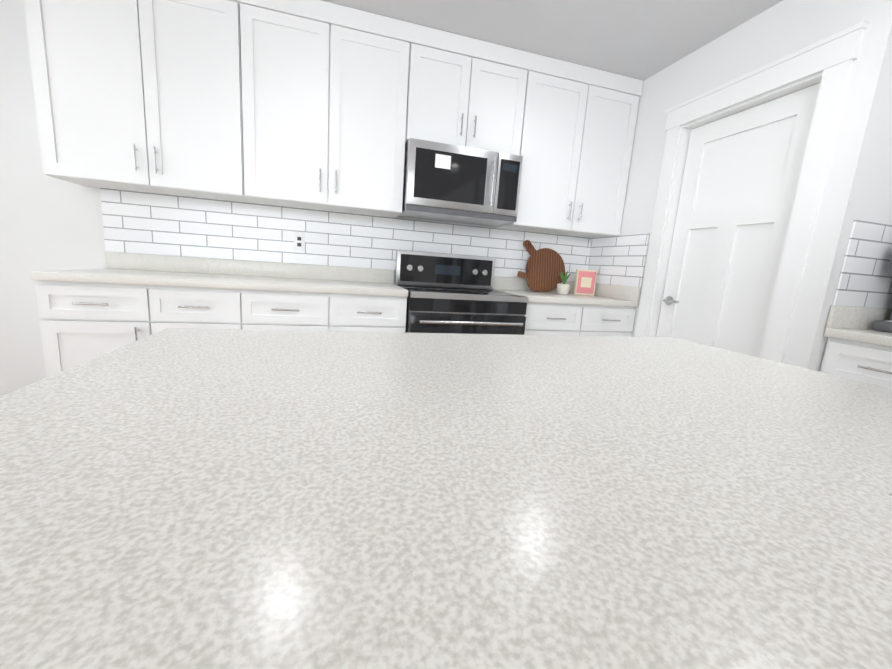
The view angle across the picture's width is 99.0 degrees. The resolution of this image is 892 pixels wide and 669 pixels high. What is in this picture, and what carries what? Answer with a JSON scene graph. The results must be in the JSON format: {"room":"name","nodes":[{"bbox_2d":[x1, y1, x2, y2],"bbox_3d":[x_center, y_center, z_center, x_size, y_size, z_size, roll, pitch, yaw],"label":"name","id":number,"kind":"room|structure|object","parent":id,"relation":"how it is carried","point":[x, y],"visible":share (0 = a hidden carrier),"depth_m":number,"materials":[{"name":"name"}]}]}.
{"room":"kitchen","nodes":[
{"label":"kitchen","id":0,"kind":"room"},
{"bbox_2d":[0,0,513,396],"bbox_3d":[-0.339,-0.702,2.866,7.640,2.470,0.120,1,11,-16],"label":"wall","id":1,"kind":"structure","parent":0,"point":[48,223],"depth_m":2.23,"materials":[{"name":"paint"}]},
{"bbox_2d":[24,0,267,207],"bbox_3d":[-1.582,-1.364,2.130,0.983,1.076,0.338,1,11,-16],"label":"upper cabinet","id":2,"kind":"object","parent":1,"relation":"attached to","point":[138,97],"depth_m":1.99,"materials":[{"name":"white wood"}]},
{"bbox_2d":[256,0,423,219],"bbox_3d":[-0.730,-1.349,2.379,1.053,1.076,0.338,1,11,-16],"label":"upper cabinet","id":3,"kind":"object","parent":1,"relation":"attached to","point":[256,133],"depth_m":2.23,"materials":[{"name":"white wood"}]},
{"bbox_2d":[105,252,574,291],"bbox_3d":[-0.437,-0.430,2.816,3.435,0.100,0.020,1,11,-16],"label":"backsplash","id":4,"kind":"structure","parent":1,"relation":"attached to","point":[112,259],"depth_m":2.57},
{"bbox_2d":[420,26,531,159],"bbox_3d":[0.102,-1.550,2.578,0.776,0.638,0.338,1,11,-16],"label":"upper cabinet","id":5,"kind":"object","parent":1,"relation":"attached to","point":[474,94],"depth_m":2.42,"materials":[{"name":"white wood"}]},
{"bbox_2d":[398,138,522,225],"bbox_3d":[0.082,-1.016,2.619,0.766,0.421,0.447,1,11,-16],"label":"microwave","id":6,"kind":"object","parent":5,"relation":"attached to","point":[451,183],"visible":1,"depth_m":2.45,"materials":[{"name":"silver metal"}]},
{"bbox_2d":[484,53,642,239],"bbox_3d":[0.860,-1.322,2.843,0.960,1.076,0.338,1,11,-16],"label":"upper cabinet","id":7,"kind":"object","parent":1,"relation":"attached to","point":[579,129],"depth_m":2.69,"materials":[{"name":"white wood"}]},
{"bbox_2d":[322,0,782,80],"bbox_3d":[0.948,-1.129,-1.523,7.640,0.100,8.940,1,11,-16],"label":"ceiling","id":8,"kind":"structure","parent":0,"point":[643,40],"depth_m":2.16,"materials":[{"name":"paint"}]},
{"bbox_2d":[599,0,891,371],"bbox_3d":[1.521,-0.503,2.477,0.120,2.470,1.700,1,11,-16],"label":"wall","id":9,"kind":"structure","parent":0,"point":[858,184],"depth_m":1.74,"materials":[{"name":"paint"}]},
{"bbox_2d":[588,284,639,299],"bbox_3d":[1.288,-0.342,2.996,0.020,0.100,0.613,1,11,-16],"label":"backsplash","id":10,"kind":"structure","parent":9,"relation":"attached to","point":[622,292],"depth_m":2.89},
{"bbox_2d":[656,83,819,357],"bbox_3d":[1.573,-0.238,2.249,0.099,2.022,0.720,1,11,-16],"label":"pantry door","id":11,"kind":"structure","parent":9,"relation":"in","point":[741,175],"depth_m":2.15,"materials":[{"name":"white wood"}]},
{"bbox_2d":[634,21,868,362],"bbox_3d":[1.562,-0.305,2.232,0.132,2.175,0.990,1,11,-16],"label":"door frame","id":12,"kind":"structure","parent":9,"relation":"attached to","point":[832,58],"depth_m":1.84,"materials":[{"name":"white wood"}]},
{"bbox_2d":[851,136,891,308],"bbox_3d":[2.124,-0.346,1.845,0.690,2.470,0.120,1,11,-16],"label":"wall","id":13,"kind":"structure","parent":0,"point":[883,206],"depth_m":1.67,"materials":[{"name":"paint"}]},
{"bbox_3d":[0.772,1.394,-1.068,7.640,0.100,8.940,1,11,-16],"label":"floor","id":14,"kind":"structure","parent":0,"visible":0},
{"bbox_2d":[35,280,167,376],"bbox_3d":[-1.794,0.123,2.219,0.514,0.880,0.618,1,11,-16],"label":"base cabinet","id":15,"kind":"object","parent":14,"relation":"on","point":[80,323],"depth_m":1.88,"materials":[{"name":"white wood"}]},
{"bbox_2d":[31,268,407,295],"bbox_3d":[-1.158,-0.317,2.306,1.768,0.040,0.633,1,11,-16],"label":"countertop","id":16,"kind":"structure","parent":15,"relation":"on","point":[101,275],"depth_m":2.06,"materials":[{"name":"white stone"}]},
{"bbox_2d":[164,288,255,329],"bbox_3d":[-1.407,0.130,2.332,0.548,0.880,0.618,1,11,-16],"label":"base cabinet","id":17,"kind":"object","parent":14,"relation":"on","point":[187,308],"depth_m":2.00,"materials":[{"name":"white wood"}]},
{"bbox_2d":[256,292,407,332],"bbox_3d":[-0.805,0.140,2.507,0.962,0.880,0.618,1,11,-16],"label":"base cabinet","id":18,"kind":"object","parent":14,"relation":"on","point":[289,311],"depth_m":2.17,"materials":[{"name":"white wood"}]},
{"bbox_2d":[0,328,891,668],"bbox_3d":[0.311,0.439,0.054,1.272,1.315,1.930,1,11,-16],"label":"kitchen island","id":19,"kind":"object","parent":14,"relation":"on","point":[172,498],"visible":1,"depth_m":0.25,"materials":[{"name":"white stone"}]},
{"bbox_2d":[395,250,527,334],"bbox_3d":[0.059,0.025,2.671,0.766,1.165,0.713,1,11,-16],"label":"range","id":20,"kind":"object","parent":14,"relation":"on","point":[452,293],"visible":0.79,"depth_m":2.43,"materials":[{"name":"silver metal"}]},
{"bbox_2d":[524,303,635,336],"bbox_3d":[0.833,0.168,2.985,0.883,0.880,0.618,1,11,-16],"label":"base cabinet","id":21,"kind":"object","parent":14,"relation":"on","point":[541,319],"depth_m":2.63,"materials":[{"name":"white wood"}]},
{"bbox_2d":[493,288,638,307],"bbox_3d":[0.867,-0.282,2.897,0.883,0.040,0.633,1,11,-16],"label":"countertop","id":22,"kind":"structure","parent":21,"relation":"on","point":[533,297],"depth_m":2.67,"materials":[{"name":"white stone"}]},
{"bbox_2d":[517,240,564,291],"bbox_3d":[0.770,-0.546,3.061,0.446,0.401,0.116,1,11,-16],"label":"cutting boards","id":23,"kind":"object","parent":22,"relation":"on","point":[545,267],"visible":0.92,"depth_m":3.05,"materials":[{"name":"brown wood"}]},
{"bbox_2d":[557,271,570,293],"bbox_3d":[0.924,-0.407,2.982,0.100,0.179,0.100,1,11,-16],"label":"plant pot","id":24,"kind":"object","parent":22,"relation":"on","point":[563,288],"visible":1,"depth_m":2.96,"materials":[{"name":"beige ceramic"}]},
{"bbox_2d":[573,269,596,294],"bbox_3d":[1.123,-0.421,3.072,0.170,0.200,0.032,2,10,-10],"label":"cookbook","id":25,"kind":"object","parent":22,"relation":"on","point":[585,282],"visible":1,"depth_m":3.06,"materials":[{"name":"pink paper"}]},
{"bbox_2d":[820,220,891,388],"bbox_3d":[2.198,-0.220,1.176,0.655,2.468,1.228,1,11,-16],"label":"base cabinet","id":26,"kind":"object","parent":14,"relation":"on","point":[858,348],"visible":0.4,"depth_m":1.70,"materials":[{"name":"painted wood"},{"name":"brushed nickel"}]},
{"bbox_2d":[872,259,891,331],"bbox_3d":[2.144,-0.185,1.639,0.322,0.385,0.240,1,11,-16],"label":"coffee maker","id":27,"kind":"object","parent":26,"relation":"on","point":[880,325],"visible":1,"depth_m":1.70,"materials":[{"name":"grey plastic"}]}
]}

